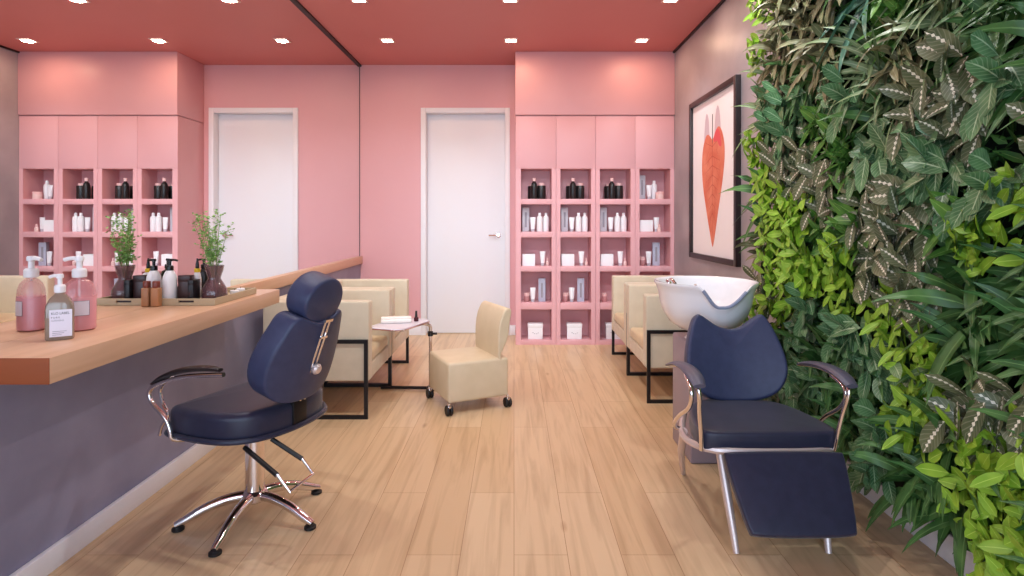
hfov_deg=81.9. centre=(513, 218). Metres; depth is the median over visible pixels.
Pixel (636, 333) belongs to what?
seat cushion
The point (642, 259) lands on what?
jar
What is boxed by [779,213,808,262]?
pothos plant
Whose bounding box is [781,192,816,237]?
pothos plant
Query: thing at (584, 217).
lotion bottle
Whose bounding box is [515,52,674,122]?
wall
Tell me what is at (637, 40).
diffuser
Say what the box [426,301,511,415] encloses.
chair
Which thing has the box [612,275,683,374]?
armchair
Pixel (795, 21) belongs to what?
plant
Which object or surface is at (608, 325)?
lidded box
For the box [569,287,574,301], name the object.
tube
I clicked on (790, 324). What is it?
plant
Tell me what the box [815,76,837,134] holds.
plant
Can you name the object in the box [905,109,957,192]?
plant
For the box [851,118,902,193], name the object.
plant
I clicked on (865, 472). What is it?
plant
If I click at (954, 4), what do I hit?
spider plant
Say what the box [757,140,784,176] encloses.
plant
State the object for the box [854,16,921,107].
plant
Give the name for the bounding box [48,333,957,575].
floor
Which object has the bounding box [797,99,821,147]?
plant
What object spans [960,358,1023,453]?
plant
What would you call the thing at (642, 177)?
carton
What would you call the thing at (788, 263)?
pothos plant
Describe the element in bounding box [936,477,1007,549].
pothos plant
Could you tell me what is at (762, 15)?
spider plant
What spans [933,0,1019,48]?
dracaena plant
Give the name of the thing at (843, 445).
dracaena plant
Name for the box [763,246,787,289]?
pothos plant
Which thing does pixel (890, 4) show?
plant
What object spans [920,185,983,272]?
plant
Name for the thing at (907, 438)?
pothos plant
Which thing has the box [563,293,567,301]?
jar
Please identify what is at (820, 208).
plant
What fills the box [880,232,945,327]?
plant
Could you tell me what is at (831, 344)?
dracaena plant
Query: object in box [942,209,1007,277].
pothos plant
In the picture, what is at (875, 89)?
spider plant
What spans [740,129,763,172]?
pothos plant
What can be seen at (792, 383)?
plant
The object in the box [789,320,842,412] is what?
dracaena plant
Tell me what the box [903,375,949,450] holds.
pothos plant
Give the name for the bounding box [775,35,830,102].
plant
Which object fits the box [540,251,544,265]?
tube
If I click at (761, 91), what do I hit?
plant
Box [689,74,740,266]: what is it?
framed picture
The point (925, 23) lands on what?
spider plant
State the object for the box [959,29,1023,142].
plant
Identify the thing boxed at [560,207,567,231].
carton
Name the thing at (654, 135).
shelving unit
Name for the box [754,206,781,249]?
pothos plant
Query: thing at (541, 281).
carton
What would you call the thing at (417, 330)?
baseboard
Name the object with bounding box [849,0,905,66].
plant
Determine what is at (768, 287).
pothos plant
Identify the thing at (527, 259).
carton
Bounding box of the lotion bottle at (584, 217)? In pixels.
[582,213,587,231]
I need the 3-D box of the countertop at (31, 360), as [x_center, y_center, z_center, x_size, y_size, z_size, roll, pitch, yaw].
[-1.394,0.408,3.739,0.297,0.071,4.318,0,0,0]
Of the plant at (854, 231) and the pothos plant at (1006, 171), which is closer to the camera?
the pothos plant at (1006, 171)
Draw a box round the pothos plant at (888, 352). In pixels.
[870,309,920,369]
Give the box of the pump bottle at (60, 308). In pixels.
[45,274,74,340]
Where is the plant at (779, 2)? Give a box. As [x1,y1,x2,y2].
[766,0,789,18]
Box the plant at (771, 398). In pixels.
[761,395,775,401]
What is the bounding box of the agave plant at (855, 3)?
[814,0,868,74]
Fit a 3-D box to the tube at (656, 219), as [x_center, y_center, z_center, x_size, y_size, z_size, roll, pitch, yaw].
[1.334,0.051,5.530,0.038,0.133,0.038,0,0,45]
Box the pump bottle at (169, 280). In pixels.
[162,259,177,297]
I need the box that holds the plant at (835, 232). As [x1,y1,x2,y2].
[810,227,843,273]
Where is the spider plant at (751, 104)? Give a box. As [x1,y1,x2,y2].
[732,78,772,164]
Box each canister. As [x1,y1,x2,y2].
[528,184,530,198]
[537,183,545,198]
[566,184,569,198]
[576,183,583,198]
[604,184,608,198]
[615,183,622,198]
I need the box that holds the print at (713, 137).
[702,126,724,246]
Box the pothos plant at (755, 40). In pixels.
[746,33,767,79]
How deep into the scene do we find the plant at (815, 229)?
2.61 m
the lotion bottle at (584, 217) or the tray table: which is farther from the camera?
the lotion bottle at (584, 217)
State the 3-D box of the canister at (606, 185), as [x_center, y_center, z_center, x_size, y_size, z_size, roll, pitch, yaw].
[0.900,-0.261,5.635,0.081,0.150,0.080,0,0,0]
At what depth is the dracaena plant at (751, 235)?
3.26 m
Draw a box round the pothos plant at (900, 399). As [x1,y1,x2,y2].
[886,363,941,426]
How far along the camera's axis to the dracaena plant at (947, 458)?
1.86 m
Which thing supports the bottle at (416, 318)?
on the tray table
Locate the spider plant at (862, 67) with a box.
[821,28,910,139]
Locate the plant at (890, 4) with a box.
[874,0,925,44]
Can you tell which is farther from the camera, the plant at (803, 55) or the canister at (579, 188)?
the canister at (579, 188)
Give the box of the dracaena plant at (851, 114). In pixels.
[818,89,894,186]
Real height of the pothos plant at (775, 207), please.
0.223 m
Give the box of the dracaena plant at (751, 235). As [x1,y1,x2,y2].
[735,200,777,266]
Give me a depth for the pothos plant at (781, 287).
2.88 m
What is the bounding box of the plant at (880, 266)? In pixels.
[859,203,910,280]
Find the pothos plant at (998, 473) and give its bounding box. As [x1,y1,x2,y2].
[963,403,1023,500]
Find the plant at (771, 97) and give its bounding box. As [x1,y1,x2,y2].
[762,80,802,139]
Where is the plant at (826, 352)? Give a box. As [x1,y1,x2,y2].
[816,309,859,362]
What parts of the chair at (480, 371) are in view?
seat, backrest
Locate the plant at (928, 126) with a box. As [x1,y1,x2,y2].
[918,87,989,167]
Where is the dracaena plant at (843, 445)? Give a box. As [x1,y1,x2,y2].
[805,390,857,462]
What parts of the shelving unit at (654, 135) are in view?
panel, shelf, door, shelf, shelf, shelf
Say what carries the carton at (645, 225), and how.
on the shelving unit at (654, 135)
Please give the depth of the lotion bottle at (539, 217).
5.50 m
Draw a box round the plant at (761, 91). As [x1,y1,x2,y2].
[750,85,779,133]
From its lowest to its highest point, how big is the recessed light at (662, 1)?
0.006 m
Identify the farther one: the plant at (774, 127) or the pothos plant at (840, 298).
the plant at (774, 127)
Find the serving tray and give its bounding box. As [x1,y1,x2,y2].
[162,288,255,305]
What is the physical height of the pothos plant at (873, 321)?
0.241 m
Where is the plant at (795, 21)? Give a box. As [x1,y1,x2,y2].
[772,7,813,80]
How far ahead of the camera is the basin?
2.85 m
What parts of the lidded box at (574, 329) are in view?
lid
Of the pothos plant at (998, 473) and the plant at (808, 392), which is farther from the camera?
the plant at (808, 392)
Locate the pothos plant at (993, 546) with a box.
[978,532,1023,575]
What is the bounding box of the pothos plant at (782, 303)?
[773,261,811,312]
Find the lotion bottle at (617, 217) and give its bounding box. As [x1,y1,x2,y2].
[614,213,619,231]
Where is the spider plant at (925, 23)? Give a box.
[854,0,981,102]
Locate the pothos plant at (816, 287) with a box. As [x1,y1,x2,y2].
[807,255,833,297]
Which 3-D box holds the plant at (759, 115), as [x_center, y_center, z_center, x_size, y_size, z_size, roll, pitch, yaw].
[1.337,-0.435,3.056,0.157,0.249,0.233,0,0,32]
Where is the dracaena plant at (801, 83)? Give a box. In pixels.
[760,22,812,119]
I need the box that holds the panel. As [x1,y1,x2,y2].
[780,0,1023,540]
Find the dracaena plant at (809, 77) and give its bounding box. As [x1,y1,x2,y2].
[788,54,831,123]
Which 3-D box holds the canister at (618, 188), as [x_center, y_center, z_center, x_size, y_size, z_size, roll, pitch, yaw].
[0.986,-0.261,5.555,0.081,0.150,0.080,0,0,0]
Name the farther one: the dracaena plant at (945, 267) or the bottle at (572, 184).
the bottle at (572, 184)
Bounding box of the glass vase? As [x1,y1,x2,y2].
[201,265,227,297]
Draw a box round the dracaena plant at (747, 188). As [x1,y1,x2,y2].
[721,167,772,246]
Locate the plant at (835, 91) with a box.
[820,64,878,143]
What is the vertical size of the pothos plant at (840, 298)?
0.238 m
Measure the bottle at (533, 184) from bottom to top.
0.199 m
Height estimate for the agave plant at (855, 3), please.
0.581 m
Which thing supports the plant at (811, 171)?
attached to the foliage
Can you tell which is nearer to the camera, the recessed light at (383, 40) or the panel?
the panel
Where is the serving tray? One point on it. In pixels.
(248, 291)
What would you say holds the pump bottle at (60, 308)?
on the countertop at (31, 360)
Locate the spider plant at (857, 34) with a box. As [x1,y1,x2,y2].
[803,13,883,123]
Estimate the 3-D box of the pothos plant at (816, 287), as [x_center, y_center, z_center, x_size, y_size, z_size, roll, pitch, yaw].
[1.328,0.249,2.558,0.085,0.195,0.209,0,0,12]
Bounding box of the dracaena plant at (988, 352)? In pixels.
[945,282,1023,388]
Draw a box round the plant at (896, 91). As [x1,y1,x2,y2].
[878,57,936,161]
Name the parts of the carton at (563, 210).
print panel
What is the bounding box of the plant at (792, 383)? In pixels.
[778,350,811,413]
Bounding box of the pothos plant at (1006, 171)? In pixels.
[983,162,1023,226]
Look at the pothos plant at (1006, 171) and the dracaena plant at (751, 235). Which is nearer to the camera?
the pothos plant at (1006, 171)
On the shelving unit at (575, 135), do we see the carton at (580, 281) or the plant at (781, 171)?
the carton at (580, 281)
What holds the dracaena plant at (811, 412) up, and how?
attached to the panel
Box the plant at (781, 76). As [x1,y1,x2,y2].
[743,30,786,103]
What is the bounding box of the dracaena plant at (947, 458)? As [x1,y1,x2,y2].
[864,393,1001,522]
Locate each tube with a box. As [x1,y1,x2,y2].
[530,217,535,231]
[530,287,535,301]
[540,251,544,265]
[569,217,574,231]
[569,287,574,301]
[579,251,583,265]
[608,217,612,231]
[617,251,622,265]
[646,185,651,198]
[646,251,651,265]
[654,217,658,231]
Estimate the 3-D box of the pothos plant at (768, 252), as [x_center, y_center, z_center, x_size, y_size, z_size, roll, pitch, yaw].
[1.319,0.175,3.048,0.095,0.209,0.224,0,0,4]
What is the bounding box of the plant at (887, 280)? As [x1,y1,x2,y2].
[870,265,929,342]
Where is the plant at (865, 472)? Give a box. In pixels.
[848,441,895,504]
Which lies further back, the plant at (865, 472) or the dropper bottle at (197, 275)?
the dropper bottle at (197, 275)
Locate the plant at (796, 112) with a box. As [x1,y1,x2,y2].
[779,84,813,128]
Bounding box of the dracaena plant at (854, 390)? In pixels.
[828,347,899,417]
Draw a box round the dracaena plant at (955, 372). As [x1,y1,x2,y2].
[894,302,994,411]
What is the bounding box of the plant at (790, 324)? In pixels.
[783,311,815,353]
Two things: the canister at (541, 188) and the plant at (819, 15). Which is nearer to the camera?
the plant at (819, 15)
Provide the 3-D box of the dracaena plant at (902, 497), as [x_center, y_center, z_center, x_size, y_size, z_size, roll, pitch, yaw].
[1.335,0.883,1.976,0.208,0.340,0.323,0,0,-7]
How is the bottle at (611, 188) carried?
on the shelving unit at (614, 135)
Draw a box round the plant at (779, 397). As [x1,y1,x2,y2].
[774,380,787,405]
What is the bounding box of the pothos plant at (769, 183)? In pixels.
[762,171,790,226]
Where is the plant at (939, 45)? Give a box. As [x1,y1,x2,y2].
[901,27,984,137]
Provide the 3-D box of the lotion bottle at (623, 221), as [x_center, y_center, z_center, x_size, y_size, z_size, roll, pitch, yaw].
[1.028,0.029,5.540,0.056,0.176,0.056,0,0,0]
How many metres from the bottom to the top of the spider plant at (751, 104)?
0.483 m
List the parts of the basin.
bowl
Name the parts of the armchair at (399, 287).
arm, leg frame, seat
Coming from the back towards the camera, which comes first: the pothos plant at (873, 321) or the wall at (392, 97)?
the wall at (392, 97)
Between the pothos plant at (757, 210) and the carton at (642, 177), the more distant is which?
the carton at (642, 177)
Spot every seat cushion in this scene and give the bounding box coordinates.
[372,335,386,358]
[615,313,623,328]
[630,327,642,347]
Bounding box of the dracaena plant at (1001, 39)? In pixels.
[955,0,1023,80]
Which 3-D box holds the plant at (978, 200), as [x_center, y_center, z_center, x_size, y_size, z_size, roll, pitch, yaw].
[1.316,-0.080,1.652,0.160,0.223,0.252,0,0,22]
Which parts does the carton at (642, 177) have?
print panel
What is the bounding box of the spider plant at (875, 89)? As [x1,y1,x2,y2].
[830,44,914,159]
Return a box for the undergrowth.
[822,0,1023,563]
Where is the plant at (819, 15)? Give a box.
[791,0,835,45]
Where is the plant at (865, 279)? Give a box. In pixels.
[851,241,880,307]
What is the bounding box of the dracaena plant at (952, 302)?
[872,266,997,407]
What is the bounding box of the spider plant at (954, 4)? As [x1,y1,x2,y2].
[891,0,966,54]
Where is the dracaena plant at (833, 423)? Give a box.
[810,414,875,491]
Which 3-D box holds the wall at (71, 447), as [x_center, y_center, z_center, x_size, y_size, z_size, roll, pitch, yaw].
[-1.595,0.802,2.150,0.120,0.716,7.500,0,0,0]
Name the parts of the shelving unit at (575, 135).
panel, shelf, shelf, shelf, shelf, shelf, shelf, door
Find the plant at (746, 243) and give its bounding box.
[734,240,766,282]
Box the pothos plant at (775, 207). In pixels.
[760,194,784,233]
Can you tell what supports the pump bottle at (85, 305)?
on the countertop at (31, 360)
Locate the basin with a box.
[654,276,758,463]
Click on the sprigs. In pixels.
(212, 257)
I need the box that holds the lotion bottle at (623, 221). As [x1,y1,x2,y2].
[620,213,626,231]
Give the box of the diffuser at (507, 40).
[506,39,515,41]
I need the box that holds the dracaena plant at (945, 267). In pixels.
[894,221,988,334]
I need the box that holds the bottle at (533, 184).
[531,178,536,198]
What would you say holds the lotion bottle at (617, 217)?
on the shelving unit at (614, 135)
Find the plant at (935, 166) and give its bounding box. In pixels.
[890,132,964,241]
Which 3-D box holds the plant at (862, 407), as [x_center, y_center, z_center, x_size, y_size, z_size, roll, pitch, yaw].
[1.324,0.774,2.131,0.187,0.282,0.279,0,0,31]
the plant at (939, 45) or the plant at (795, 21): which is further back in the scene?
the plant at (795, 21)
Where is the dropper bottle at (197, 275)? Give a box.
[194,258,201,297]
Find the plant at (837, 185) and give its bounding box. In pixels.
[823,174,860,230]
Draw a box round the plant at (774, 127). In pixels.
[763,107,805,171]
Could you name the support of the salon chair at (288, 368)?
on the floor
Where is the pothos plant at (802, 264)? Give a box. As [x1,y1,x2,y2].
[777,239,824,297]
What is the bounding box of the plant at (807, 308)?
[784,282,827,341]
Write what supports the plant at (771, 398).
attached to the foliage
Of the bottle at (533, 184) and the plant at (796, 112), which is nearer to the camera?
the plant at (796, 112)
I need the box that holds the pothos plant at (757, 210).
[748,180,775,220]
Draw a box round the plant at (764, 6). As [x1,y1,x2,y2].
[753,1,793,59]
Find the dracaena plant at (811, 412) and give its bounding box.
[780,389,827,424]
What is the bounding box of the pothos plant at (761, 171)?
[748,149,768,184]
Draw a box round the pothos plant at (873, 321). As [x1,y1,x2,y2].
[856,278,902,345]
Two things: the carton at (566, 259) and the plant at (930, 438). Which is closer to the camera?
the plant at (930, 438)
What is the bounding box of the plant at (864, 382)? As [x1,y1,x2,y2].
[855,340,915,404]
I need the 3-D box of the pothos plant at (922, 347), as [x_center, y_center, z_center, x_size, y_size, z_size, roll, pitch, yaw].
[1.325,0.446,1.929,0.096,0.239,0.222,0,0,-2]
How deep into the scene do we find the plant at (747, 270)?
3.12 m
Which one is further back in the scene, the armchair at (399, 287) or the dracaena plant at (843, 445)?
the armchair at (399, 287)
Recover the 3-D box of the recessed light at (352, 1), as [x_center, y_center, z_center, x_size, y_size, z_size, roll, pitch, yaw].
[-1.090,-1.537,4.130,0.114,0.006,0.114,0,0,0]
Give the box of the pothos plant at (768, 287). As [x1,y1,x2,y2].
[752,262,783,312]
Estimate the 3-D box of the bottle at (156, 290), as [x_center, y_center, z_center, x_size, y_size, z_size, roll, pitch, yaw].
[-1.523,0.318,2.512,0.033,0.108,0.033,0,0,0]
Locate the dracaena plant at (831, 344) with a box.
[820,339,869,404]
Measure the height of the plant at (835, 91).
0.301 m
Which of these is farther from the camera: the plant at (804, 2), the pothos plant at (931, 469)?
the plant at (804, 2)
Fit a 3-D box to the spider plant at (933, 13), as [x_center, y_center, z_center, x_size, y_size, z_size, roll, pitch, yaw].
[1.340,-0.788,1.918,0.212,0.446,0.527,0,0,-5]
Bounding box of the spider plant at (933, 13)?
[857,0,937,44]
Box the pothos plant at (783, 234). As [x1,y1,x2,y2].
[766,212,793,255]
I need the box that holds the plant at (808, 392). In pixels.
[791,356,830,417]
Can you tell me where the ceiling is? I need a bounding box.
[298,0,720,64]
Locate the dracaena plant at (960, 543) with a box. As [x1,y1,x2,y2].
[887,451,976,575]
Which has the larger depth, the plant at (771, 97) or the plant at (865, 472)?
the plant at (771, 97)
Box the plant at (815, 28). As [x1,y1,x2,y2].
[785,15,848,102]
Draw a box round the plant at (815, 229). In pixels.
[798,208,828,253]
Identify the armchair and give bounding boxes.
[263,289,391,418]
[337,279,408,362]
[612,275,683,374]
[627,284,743,402]
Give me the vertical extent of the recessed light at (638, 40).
0.006 m
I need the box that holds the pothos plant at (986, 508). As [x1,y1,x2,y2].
[971,485,1023,556]
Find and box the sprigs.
[189,209,234,265]
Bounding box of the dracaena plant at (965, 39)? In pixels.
[923,0,1023,96]
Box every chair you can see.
[147,271,342,557]
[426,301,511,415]
[665,314,857,553]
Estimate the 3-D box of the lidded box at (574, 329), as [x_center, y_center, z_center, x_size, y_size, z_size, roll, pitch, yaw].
[0.565,1.047,5.540,0.142,0.142,0.110,0,0,3]
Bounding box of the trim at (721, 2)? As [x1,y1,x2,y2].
[673,0,725,52]
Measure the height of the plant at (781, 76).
0.401 m
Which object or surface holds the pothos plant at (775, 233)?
attached to the foliage
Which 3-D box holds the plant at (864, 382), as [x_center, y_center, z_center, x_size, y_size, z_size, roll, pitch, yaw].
[1.318,0.554,2.092,0.098,0.248,0.350,0,0,5]
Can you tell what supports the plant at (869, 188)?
attached to the foliage
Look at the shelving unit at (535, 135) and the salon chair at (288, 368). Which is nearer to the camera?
the salon chair at (288, 368)
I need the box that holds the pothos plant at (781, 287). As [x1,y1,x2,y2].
[771,283,799,319]
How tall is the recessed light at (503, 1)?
0.006 m
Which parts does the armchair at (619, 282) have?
seat, leg frame, leg frame, arm, arm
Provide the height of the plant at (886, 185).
0.305 m
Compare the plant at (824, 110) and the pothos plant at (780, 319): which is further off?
the pothos plant at (780, 319)
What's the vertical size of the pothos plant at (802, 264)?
0.264 m
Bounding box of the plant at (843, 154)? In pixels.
[814,131,855,194]
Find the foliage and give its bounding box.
[766,0,1023,561]
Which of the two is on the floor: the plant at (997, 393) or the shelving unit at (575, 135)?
the shelving unit at (575, 135)
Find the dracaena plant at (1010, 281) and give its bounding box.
[956,241,1023,335]
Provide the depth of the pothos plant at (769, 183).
2.92 m
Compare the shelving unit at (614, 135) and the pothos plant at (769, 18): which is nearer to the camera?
the pothos plant at (769, 18)
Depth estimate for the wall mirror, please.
2.59 m
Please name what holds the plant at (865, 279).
attached to the foliage
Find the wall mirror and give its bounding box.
[0,0,360,342]
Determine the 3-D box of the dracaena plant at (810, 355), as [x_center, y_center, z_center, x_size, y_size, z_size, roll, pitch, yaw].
[1.335,0.679,2.677,0.208,0.338,0.467,0,0,5]
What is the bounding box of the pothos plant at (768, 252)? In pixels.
[754,234,783,269]
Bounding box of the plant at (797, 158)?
[782,122,817,194]
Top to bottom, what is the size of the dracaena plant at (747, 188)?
0.432 m
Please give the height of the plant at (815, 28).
0.358 m
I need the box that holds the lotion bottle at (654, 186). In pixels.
[651,181,656,198]
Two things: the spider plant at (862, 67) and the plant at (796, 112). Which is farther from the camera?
the plant at (796, 112)
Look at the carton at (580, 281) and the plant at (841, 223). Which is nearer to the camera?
the plant at (841, 223)
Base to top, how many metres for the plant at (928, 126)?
0.252 m
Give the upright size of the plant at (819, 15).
0.354 m
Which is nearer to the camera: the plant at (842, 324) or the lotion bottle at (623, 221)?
the plant at (842, 324)
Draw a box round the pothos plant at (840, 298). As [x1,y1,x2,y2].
[823,270,858,322]
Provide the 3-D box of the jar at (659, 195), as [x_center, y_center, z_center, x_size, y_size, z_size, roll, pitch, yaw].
[1.358,-0.219,5.500,0.077,0.068,0.076,0,0,0]
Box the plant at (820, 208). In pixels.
[800,176,839,230]
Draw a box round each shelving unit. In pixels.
[516,116,555,344]
[556,116,594,344]
[595,116,634,344]
[635,116,673,274]
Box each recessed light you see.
[351,0,367,2]
[379,38,394,42]
[502,0,517,2]
[504,38,517,42]
[634,38,649,42]
[661,0,678,2]
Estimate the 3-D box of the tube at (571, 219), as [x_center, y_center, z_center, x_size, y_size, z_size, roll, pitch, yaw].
[0.540,0.051,5.520,0.038,0.133,0.038,0,0,45]
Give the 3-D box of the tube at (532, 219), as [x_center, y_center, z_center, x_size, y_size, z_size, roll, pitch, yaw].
[0.176,0.051,5.520,0.038,0.133,0.038,0,0,45]
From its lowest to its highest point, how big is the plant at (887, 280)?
0.261 m
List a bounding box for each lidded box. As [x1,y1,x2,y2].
[528,322,542,338]
[566,322,581,338]
[605,322,619,338]
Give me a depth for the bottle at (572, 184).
5.50 m
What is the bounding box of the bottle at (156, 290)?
[151,281,161,306]
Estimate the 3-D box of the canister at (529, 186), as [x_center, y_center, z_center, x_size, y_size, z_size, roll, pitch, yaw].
[0.172,-0.261,5.635,0.081,0.150,0.080,0,0,0]
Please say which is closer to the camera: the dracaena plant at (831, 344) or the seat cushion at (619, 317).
the dracaena plant at (831, 344)
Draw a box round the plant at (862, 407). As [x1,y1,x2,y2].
[850,398,913,462]
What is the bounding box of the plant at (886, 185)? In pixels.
[860,174,937,266]
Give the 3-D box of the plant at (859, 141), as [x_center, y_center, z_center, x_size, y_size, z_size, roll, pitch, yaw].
[1.330,-0.200,2.252,0.088,0.271,0.222,0,0,11]
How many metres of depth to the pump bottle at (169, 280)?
2.56 m
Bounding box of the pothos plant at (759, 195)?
[751,165,779,204]
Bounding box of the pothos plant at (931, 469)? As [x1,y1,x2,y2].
[915,406,999,507]
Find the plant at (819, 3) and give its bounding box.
[803,0,841,23]
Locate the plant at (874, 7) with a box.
[865,0,898,22]
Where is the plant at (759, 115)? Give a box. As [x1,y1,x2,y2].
[753,110,785,151]
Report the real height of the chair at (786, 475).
0.745 m
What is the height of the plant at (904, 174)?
0.220 m
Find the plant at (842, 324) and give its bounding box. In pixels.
[819,312,881,379]
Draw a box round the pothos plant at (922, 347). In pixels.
[883,318,952,393]
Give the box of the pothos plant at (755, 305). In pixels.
[746,298,766,320]
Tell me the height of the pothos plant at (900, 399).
0.196 m
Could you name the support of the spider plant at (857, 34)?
attached to the panel
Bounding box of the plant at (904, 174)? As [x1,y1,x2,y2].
[881,153,925,209]
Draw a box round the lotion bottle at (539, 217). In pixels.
[537,213,542,231]
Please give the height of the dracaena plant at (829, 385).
0.339 m
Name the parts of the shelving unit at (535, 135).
panel, shelf, door, shelf, shelf, shelf, shelf, shelf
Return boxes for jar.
[524,293,528,301]
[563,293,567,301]
[602,293,606,301]
[640,257,644,265]
[655,192,663,198]
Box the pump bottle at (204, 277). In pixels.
[198,258,207,287]
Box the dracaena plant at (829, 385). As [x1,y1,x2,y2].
[810,370,879,451]
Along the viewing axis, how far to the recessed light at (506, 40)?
5.08 m
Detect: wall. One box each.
[0,264,359,575]
[360,65,515,334]
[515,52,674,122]
[673,0,951,532]
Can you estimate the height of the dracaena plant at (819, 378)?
0.291 m
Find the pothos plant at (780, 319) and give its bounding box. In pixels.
[766,297,784,329]
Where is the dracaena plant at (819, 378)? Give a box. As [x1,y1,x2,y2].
[803,374,861,444]
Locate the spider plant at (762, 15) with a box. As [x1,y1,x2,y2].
[749,2,782,59]
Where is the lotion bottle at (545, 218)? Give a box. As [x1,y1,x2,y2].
[543,213,548,231]
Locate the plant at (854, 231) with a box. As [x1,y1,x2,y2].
[836,178,874,249]
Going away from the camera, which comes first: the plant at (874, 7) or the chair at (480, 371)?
the plant at (874, 7)
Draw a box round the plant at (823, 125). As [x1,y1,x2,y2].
[810,110,849,167]
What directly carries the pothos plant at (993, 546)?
attached to the foliage
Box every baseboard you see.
[9,444,215,575]
[409,325,514,334]
[846,459,975,575]
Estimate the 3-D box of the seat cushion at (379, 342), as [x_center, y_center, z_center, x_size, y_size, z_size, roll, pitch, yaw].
[-1.097,0.812,3.750,0.495,0.084,0.462,0,0,0]
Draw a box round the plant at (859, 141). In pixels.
[843,133,873,201]
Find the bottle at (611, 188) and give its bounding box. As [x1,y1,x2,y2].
[608,178,614,198]
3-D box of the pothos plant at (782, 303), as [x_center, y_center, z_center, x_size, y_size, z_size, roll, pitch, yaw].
[1.315,0.309,2.786,0.110,0.246,0.247,0,0,-1]
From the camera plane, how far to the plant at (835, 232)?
2.48 m
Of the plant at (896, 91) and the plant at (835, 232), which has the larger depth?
the plant at (835, 232)
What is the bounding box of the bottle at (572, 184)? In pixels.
[570,178,575,198]
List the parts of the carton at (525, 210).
print panel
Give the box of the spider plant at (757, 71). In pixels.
[739,58,781,121]
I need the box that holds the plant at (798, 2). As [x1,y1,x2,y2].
[786,0,805,15]
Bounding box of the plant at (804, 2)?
[754,0,808,52]
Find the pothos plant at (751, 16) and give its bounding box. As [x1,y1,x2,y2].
[743,0,769,27]
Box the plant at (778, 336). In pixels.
[775,332,788,364]
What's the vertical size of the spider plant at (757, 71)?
0.361 m
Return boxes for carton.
[522,207,528,231]
[522,254,534,265]
[538,278,545,301]
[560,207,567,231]
[561,254,573,265]
[577,278,583,301]
[600,207,606,231]
[600,254,612,265]
[640,175,644,198]
[640,220,652,231]
[652,242,659,265]
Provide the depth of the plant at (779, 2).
2.83 m
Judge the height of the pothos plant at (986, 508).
0.198 m
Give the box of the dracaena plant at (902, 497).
[858,427,940,524]
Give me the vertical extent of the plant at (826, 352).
0.242 m
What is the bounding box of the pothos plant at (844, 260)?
[816,232,853,293]
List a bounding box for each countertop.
[0,256,362,384]
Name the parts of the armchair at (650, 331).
seat, arm, leg frame, leg frame, arm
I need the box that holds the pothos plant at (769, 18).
[752,0,780,25]
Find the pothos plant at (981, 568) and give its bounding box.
[966,520,1023,575]
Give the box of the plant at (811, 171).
[792,133,846,202]
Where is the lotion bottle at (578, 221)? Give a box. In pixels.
[575,213,581,231]
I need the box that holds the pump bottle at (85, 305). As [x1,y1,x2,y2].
[63,256,96,330]
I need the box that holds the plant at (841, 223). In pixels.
[820,192,868,268]
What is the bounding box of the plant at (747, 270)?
[742,252,773,319]
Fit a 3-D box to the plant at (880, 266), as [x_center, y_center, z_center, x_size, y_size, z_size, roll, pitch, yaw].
[1.310,0.086,2.101,0.103,0.286,0.315,0,0,19]
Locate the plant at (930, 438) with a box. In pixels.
[919,355,1023,474]
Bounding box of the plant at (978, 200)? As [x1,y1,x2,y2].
[944,147,1023,229]
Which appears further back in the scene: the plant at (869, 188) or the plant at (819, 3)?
the plant at (819, 3)
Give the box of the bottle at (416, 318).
[414,311,418,321]
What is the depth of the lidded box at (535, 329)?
5.49 m
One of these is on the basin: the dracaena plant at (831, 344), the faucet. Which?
the faucet
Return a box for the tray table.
[372,318,436,390]
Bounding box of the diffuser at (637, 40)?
[636,39,647,41]
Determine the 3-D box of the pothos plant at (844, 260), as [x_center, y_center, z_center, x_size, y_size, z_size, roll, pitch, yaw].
[1.309,0.184,2.396,0.104,0.264,0.273,0,0,10]
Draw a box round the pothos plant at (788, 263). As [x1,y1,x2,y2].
[768,238,801,286]
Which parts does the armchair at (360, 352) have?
backrest, arm, leg frame, leg frame, arm, seat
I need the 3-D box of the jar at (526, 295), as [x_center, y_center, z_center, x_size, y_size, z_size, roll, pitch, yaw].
[0.118,0.733,5.530,0.050,0.081,0.049,0,0,0]
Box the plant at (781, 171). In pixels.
[758,143,798,206]
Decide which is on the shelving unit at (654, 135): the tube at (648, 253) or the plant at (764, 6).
the tube at (648, 253)
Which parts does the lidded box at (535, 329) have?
lid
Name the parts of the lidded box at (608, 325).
lid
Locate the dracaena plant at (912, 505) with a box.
[842,439,924,531]
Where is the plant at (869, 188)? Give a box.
[865,184,906,232]
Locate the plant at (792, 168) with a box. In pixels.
[781,164,815,210]
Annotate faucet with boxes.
[665,278,676,283]
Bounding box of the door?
[421,108,509,334]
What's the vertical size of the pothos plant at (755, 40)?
0.246 m
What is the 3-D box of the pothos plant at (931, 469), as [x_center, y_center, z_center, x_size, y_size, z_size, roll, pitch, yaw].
[1.311,0.689,1.724,0.113,0.269,0.245,0,0,0]
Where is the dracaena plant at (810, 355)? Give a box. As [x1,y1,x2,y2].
[773,329,827,408]
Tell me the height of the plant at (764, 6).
0.297 m
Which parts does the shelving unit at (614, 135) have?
shelf, shelf, panel, shelf, door, shelf, shelf, shelf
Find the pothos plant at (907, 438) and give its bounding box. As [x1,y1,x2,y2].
[875,382,924,462]
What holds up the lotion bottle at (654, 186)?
on the shelving unit at (654, 135)
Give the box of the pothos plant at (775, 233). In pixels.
[767,193,805,247]
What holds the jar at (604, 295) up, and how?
on the shelving unit at (614, 135)

